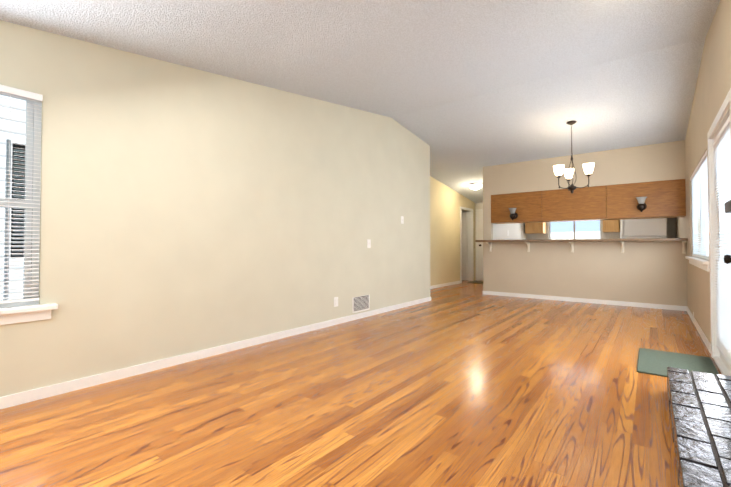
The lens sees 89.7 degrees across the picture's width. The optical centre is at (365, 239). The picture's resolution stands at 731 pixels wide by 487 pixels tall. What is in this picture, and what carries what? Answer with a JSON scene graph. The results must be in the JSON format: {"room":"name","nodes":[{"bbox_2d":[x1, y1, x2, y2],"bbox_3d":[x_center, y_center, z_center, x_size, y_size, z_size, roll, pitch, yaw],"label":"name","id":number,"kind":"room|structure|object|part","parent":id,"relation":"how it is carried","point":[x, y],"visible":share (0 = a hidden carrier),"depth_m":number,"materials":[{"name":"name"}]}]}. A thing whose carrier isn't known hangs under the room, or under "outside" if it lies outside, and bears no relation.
{"room":"living room","nodes":[
{"label":"living room","id":0,"kind":"room"},
{"bbox_2d":[0,20,429,396],"bbox_3d":[-1.049,-0.489,3.640,0.120,3.000,6.910,-1,-1,38],"label":"wall","id":1,"kind":"structure","parent":0,"point":[185,210],"depth_m":3.04,"materials":[{"name":"beige paint"}]},
{"bbox_2d":[0,84,43,307],"bbox_3d":[-2.408,-0.245,1.880,0.120,1.331,1.132,-1,-1,38],"label":"window","id":2,"kind":"structure","parent":1,"relation":"in","point":[31,152],"depth_m":2.28,"materials":[{"name":"silver metal"}]},
{"bbox_2d":[0,84,42,303],"bbox_3d":[-2.364,-0.267,1.847,0.040,1.274,1.114,-1,-1,38],"label":"window blind","id":3,"kind":"object","parent":2,"relation":"attached to","point":[18,93],"visible":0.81,"depth_m":2.20,"materials":[{"name":"white plastic"}]},
{"bbox_2d":[0,303,57,324],"bbox_3d":[-2.382,0.447,1.858,0.175,0.097,1.265,-1,-1,38],"label":"window sill","id":4,"kind":"structure","parent":1,"relation":"attached to","point":[22,314],"depth_m":2.20,"materials":[{"name":"white wood"}]},
{"bbox_2d":[0,297,430,408],"bbox_3d":[-0.956,0.977,3.627,0.012,0.068,6.802,-1,-1,38],"label":"baseboard","id":5,"kind":"structure","parent":1,"relation":"attached to","point":[11,400],"depth_m":2.84,"materials":[{"name":"white wood"}]},
{"bbox_2d":[334,297,337,306],"bbox_3d":[-0.352,0.753,4.411,0.008,0.115,0.075,-1,-1,38],"label":"electrical outlet plate","id":6,"kind":"object","parent":1,"relation":"attached to","point":[335,301],"visible":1,"depth_m":4.40,"materials":[{"name":"white plastic"}]},
{"bbox_2d":[352,295,369,313],"bbox_3d":[-0.053,0.845,4.793,0.010,0.200,0.360,-1,-1,38],"label":"air vent","id":7,"kind":"object","parent":1,"relation":"in","point":[360,303],"visible":1,"depth_m":4.78,"materials":[{"name":"white metal"}]},
{"bbox_2d":[367,239,370,247],"bbox_3d":[0.049,0.061,4.938,0.012,0.115,0.075,-1,-1,38],"label":"light switch","id":8,"kind":"object","parent":1,"relation":"attached to","point":[368,243],"visible":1,"depth_m":4.93,"materials":[{"name":"white plastic"}]},
{"bbox_2d":[0,0,719,202],"bbox_3d":[0.891,-1.532,4.831,5.550,1.034,11.140,-1,-1,38],"label":"ceiling","id":9,"kind":"structure","parent":0,"point":[466,91],"depth_m":3.27,"materials":[{"name":"white paint"}]},
{"bbox_2d":[553,121,594,192],"bbox_3d":[2.895,-1.125,5.086,0.480,0.997,0.493,-1,-1,38],"label":"chandelier","id":10,"kind":"object","parent":9,"relation":"hanging from","point":[572,187],"depth_m":5.04,"materials":[{"name":"white glass"}]},
{"bbox_3d":[2.895,-0.937,5.083,0.480,0.138,0.493,-1,-1,38],"label":"chandelier shade","id":11,"kind":"part","parent":10,"relation":"part of","materials":[{"name":"white glass"}]},
{"bbox_2d":[0,280,721,486],"bbox_3d":[0.891,1.081,4.786,5.550,0.100,11.140,-1,-1,38],"label":"floor","id":12,"kind":"structure","parent":0,"point":[464,383],"depth_m":2.11,"materials":[{"name":"brown wood"}]},
{"bbox_2d":[467,281,482,283],"bbox_3d":[3.026,1.102,9.267,0.760,0.012,0.500,-1,-1,38],"label":"mat","id":13,"kind":"object","parent":12,"relation":"on","point":[478,282],"visible":0.44,"depth_m":9.29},
{"bbox_2d":[620,218,666,238],"bbox_3d":[5.670,0.237,7.499,0.741,1.680,0.720,-1,-1,38],"label":"fridge","id":14,"kind":"object","parent":12,"relation":"on","point":[642,228],"visible":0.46,"depth_m":7.25,"materials":[{"name":"white metal"}]},
{"bbox_2d":[637,348,718,376],"bbox_3d":[2.455,0.991,2.910,0.478,0.014,0.778,-1,-1,38],"label":"door mat","id":15,"kind":"object","parent":12,"relation":"on","point":[654,362],"visible":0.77,"depth_m":2.93,"materials":[{"name":"green fabric"}]},
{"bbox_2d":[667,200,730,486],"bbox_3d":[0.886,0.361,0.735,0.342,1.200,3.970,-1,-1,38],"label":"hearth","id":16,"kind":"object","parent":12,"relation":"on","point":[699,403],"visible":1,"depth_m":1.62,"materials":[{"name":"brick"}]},
{"bbox_2d":[725,200,730,212],"bbox_3d":[1.595,-0.177,1.440,0.066,0.100,1.780,-1,-1,38],"label":"lock","id":17,"kind":"object","parent":16,"relation":"attached to","point":[728,204],"depth_m":2.08,"materials":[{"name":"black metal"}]},
{"bbox_2d":[430,176,475,285],"bbox_3d":[1.700,-0.406,8.479,0.120,3.000,4.350,-1,-1,38],"label":"wall","id":18,"kind":"structure","parent":0,"point":[446,202],"depth_m":8.60,"materials":[{"name":"beige paint"}]},
{"bbox_2d":[430,281,459,288],"bbox_3d":[1.437,1.052,8.007,0.012,0.068,3.080,-1,-1,38],"label":"baseboard","id":19,"kind":"structure","parent":18,"relation":"attached to","point":[456,282],"depth_m":8.50,"materials":[{"name":"white wood"}]},
{"bbox_2d":[462,212,466,279],"bbox_3d":[2.480,0.186,10.117,0.655,1.848,0.040,-1,-1,38],"label":"hall door","id":20,"kind":"structure","parent":18,"relation":"in","point":[464,245],"depth_m":9.94,"materials":[{"name":"white wood"}]},
{"bbox_2d":[460,206,482,282],"bbox_3d":[3.038,0.145,9.388,1.110,1.930,1.020,-1,-1,38],"label":"door frame","id":21,"kind":"structure","parent":18,"relation":"attached to","point":[470,243],"depth_m":9.88,"materials":[{"name":"white wood"}]},
{"bbox_2d":[493,223,526,239],"bbox_3d":[3.211,-0.410,8.258,0.120,3.000,2.610,-1,-1,38],"label":"wall","id":22,"kind":"structure","parent":0,"point":[516,231],"depth_m":8.17,"materials":[{"name":"white"}]},
{"bbox_2d":[462,202,675,280],"bbox_3d":[4.264,-0.394,9.168,5.550,3.000,0.120,-1,-1,38],"label":"wall","id":23,"kind":"structure","parent":0,"point":[671,227],"depth_m":8.28,"materials":[{"name":"white paint"}]},
{"bbox_2d":[478,211,482,279],"bbox_3d":[3.373,0.174,9.698,0.840,1.858,0.108,-1,-1,38],"label":"entry door","id":24,"kind":"structure","parent":23,"relation":"in","point":[480,245],"depth_m":9.92,"materials":[{"name":"white wood"}]},
{"bbox_2d":[525,223,536,233],"bbox_3d":[4.064,-0.517,9.030,0.205,0.760,0.344,-1,-1,38],"label":"upper cabinet","id":25,"kind":"object","parent":23,"relation":"attached to","point":[528,226],"depth_m":8.90,"materials":[{"name":"brown wood"}]},
{"bbox_2d":[533,222,545,233],"bbox_3d":[4.226,-0.519,8.904,0.205,0.760,0.344,-1,-1,38],"label":"upper cabinet","id":26,"kind":"object","parent":23,"relation":"attached to","point":[540,228],"depth_m":8.78,"materials":[{"name":"brown wood"}]},
{"bbox_2d":[549,220,601,238],"bbox_3d":[4.927,-0.428,8.669,1.090,1.050,0.040,-1,-1,38],"label":"window","id":27,"kind":"structure","parent":23,"relation":"in","point":[574,231],"depth_m":8.66,"materials":[{"name":"silver metal"}]},
{"bbox_2d":[603,220,619,231],"bbox_3d":[5.366,-0.534,8.021,0.300,0.760,0.344,-1,-1,38],"label":"upper cabinet","id":28,"kind":"object","parent":23,"relation":"attached to","point":[608,226],"depth_m":7.87,"materials":[{"name":"brown wood"}]},
{"bbox_2d":[483,140,687,305],"bbox_3d":[3.510,-0.444,6.300,2.990,3.000,0.120,-1,-1,38],"label":"wall","id":29,"kind":"structure","parent":0,"point":[652,272],"depth_m":6.05,"materials":[{"name":"beige paint"}]},
{"bbox_2d":[509,208,517,220],"bbox_3d":[2.704,-0.451,6.738,0.146,0.228,0.183,-1,-1,38],"label":"sconce","id":30,"kind":"object","parent":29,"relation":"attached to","point":[514,216],"depth_m":6.69,"materials":[{"name":"brown metal"}]},
{"bbox_3d":[2.692,-0.515,6.724,0.146,0.101,0.146,-1,-1,38],"label":"left sconce shade","id":31,"kind":"part","parent":30,"relation":"part of","materials":[{"name":"white glass"}]},
{"bbox_2d":[491,191,542,222],"bbox_3d":[2.900,-0.682,6.968,0.908,0.740,0.419,-1,-1,38],"label":"upper cabinet","id":32,"kind":"object","parent":29,"relation":"attached to","point":[529,205],"depth_m":6.77,"materials":[{"name":"brown wood"}]},
{"bbox_2d":[543,185,610,221],"bbox_3d":[3.638,-0.692,6.396,0.960,0.740,0.419,-1,-1,38],"label":"upper cabinet","id":33,"kind":"object","parent":29,"relation":"attached to","point":[587,203],"depth_m":6.20,"materials":[{"name":"brown wood"}]},
{"bbox_2d":[475,238,687,241],"bbox_3d":[3.419,0.024,6.217,3.038,0.038,0.430,-1,-1,38],"label":"shelf","id":34,"kind":"object","parent":29,"relation":"on","point":[602,240],"visible":1,"depth_m":5.95,"materials":[{"name":"laminate"}]},
{"bbox_2d":[483,291,683,310],"bbox_3d":[3.465,1.021,6.227,3.002,0.068,0.012,-1,-1,38],"label":"baseboard","id":35,"kind":"structure","parent":29,"relation":"attached to","point":[633,304],"depth_m":6.03,"materials":[{"name":"white wood"}]},
{"bbox_2d":[486,241,686,253],"bbox_3d":[3.458,0.134,6.127,2.852,0.180,0.198,-1,-1,38],"label":"shelf bracket","id":36,"kind":"object","parent":29,"relation":"attached to","point":[621,242],"visible":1,"depth_m":6.13,"materials":[{"name":"beige wood"}]},
{"bbox_2d":[636,197,646,211],"bbox_3d":[4.194,-0.520,5.584,0.146,0.228,0.183,-1,-1,38],"label":"sconce","id":37,"kind":"object","parent":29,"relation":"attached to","point":[641,207],"depth_m":5.54,"materials":[{"name":"brown metal"}]},
{"bbox_3d":[4.183,-0.583,5.571,0.146,0.101,0.146,-1,-1,38],"label":"right sconce shade","id":38,"kind":"part","parent":37,"relation":"part of","materials":[{"name":"white glass"}]},
{"bbox_2d":[607,179,685,218],"bbox_3d":[4.400,-0.702,5.806,0.968,0.740,0.419,-1,-1,38],"label":"upper cabinet","id":39,"kind":"object","parent":29,"relation":"attached to","point":[666,199],"depth_m":5.61,"materials":[{"name":"brown wood"}]},
{"bbox_2d":[676,0,730,352],"bbox_3d":[3.037,-0.498,3.151,0.120,3.000,11.140,-1,-1,38],"label":"wall","id":40,"kind":"structure","parent":0,"point":[713,86],"depth_m":3.51,"materials":[{"name":"beige paint"}]},
{"bbox_2d":[685,256,709,271],"bbox_3d":[3.705,0.257,4.042,0.170,0.094,1.995,-1,-1,38],"label":"window sill","id":41,"kind":"structure","parent":40,"relation":"attached to","point":[701,263],"depth_m":3.67,"materials":[{"name":"white wood"}]},
{"bbox_2d":[684,306,710,352],"bbox_3d":[3.829,0.987,4.255,0.012,0.068,2.604,-1,-1,38],"label":"baseboard","id":42,"kind":"structure","parent":40,"relation":"attached to","point":[704,338],"depth_m":3.91,"materials":[{"name":"white wood"}]},
{"bbox_2d":[692,182,708,259],"bbox_3d":[3.713,-0.302,4.045,0.050,1.032,1.895,-1,-1,38],"label":"window","id":43,"kind":"structure","parent":40,"relation":"in","point":[701,228],"depth_m":4.05,"materials":[{"name":"silver metal"}]},
{"bbox_2d":[690,150,708,259],"bbox_3d":[3.697,-0.305,4.057,0.040,1.019,1.875,-1,-1,38],"label":"window blind","id":44,"kind":"object","parent":43,"relation":"attached to","point":[699,178],"visible":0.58,"depth_m":3.99,"materials":[{"name":"white plastic"}]},
{"bbox_2d":[707,88,730,375],"bbox_3d":[2.648,0.035,2.652,0.136,1.918,1.186,-1,-1,38],"label":"door frame","id":45,"kind":"structure","parent":40,"relation":"attached to","point":[722,116],"depth_m":3.08,"materials":[{"name":"white wood"}]},
{"bbox_2d":[712,116,730,373],"bbox_3d":[2.619,0.063,2.675,0.121,1.812,1.024,-1,-1,38],"label":"door","id":46,"kind":"structure","parent":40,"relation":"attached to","point":[722,152],"depth_m":2.75,"materials":[{"name":"white wood"}]},
{"bbox_3d":[2.512,-1.244,8.380,0.312,0.022,0.312,-1,-1,38],"label":"light","id":47,"kind":"object","parent":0,"visible":0},
{"bbox_2d":[469,184,481,189],"bbox_3d":[2.512,-1.174,8.379,0.280,0.122,0.280,-1,-1,38],"label":"light","id":48,"kind":"object","parent":47,"relation":"attached to","point":[475,186],"visible":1,"depth_m":8.29,"materials":[{"name":"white glass"}]},
{"label":"outside","id":49,"kind":"structure","parent":0,"visible":0},
{"bbox_2d":[0,95,25,299],"bbox_3d":[-4.757,-0.980,4.199,0.598,6.000,9.000,-1,-1,38],"label":"siding","id":50,"kind":"object","parent":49,"point":[5,148],"visible":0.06,"depth_m":4.74,"materials":[{"name":"grey"}]},
{"bbox_2d":[3,139,24,299],"bbox_3d":[-4.510,0.380,4.750,0.050,3.300,0.230,-1,-1,38],"label":"shutter","id":51,"kind":"object","parent":50,"relation":"hanging from","point":[17,147],"depth_m":4.74,"materials":[{"name":"grey"}]},
{"bbox_2d":[551,231,599,238],"bbox_3d":[5.196,0.963,8.993,2.290,2.280,0.020,-1,-1,38],"label":"roof","id":52,"kind":"structure","parent":49,"point":[579,235],"depth_m":9.00,"materials":[{"name":"white"}]},
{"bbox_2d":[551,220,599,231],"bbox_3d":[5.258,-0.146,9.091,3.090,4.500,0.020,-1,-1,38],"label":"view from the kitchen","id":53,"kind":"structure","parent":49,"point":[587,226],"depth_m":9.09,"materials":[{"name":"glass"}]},
{"bbox_2d":[705,190,708,252],"bbox_3d":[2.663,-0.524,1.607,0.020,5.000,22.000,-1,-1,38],"label":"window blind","id":54,"kind":"object","parent":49,"point":[707,224],"depth_m":9.07,"materials":[{"name":"white plastic"}]}
]}

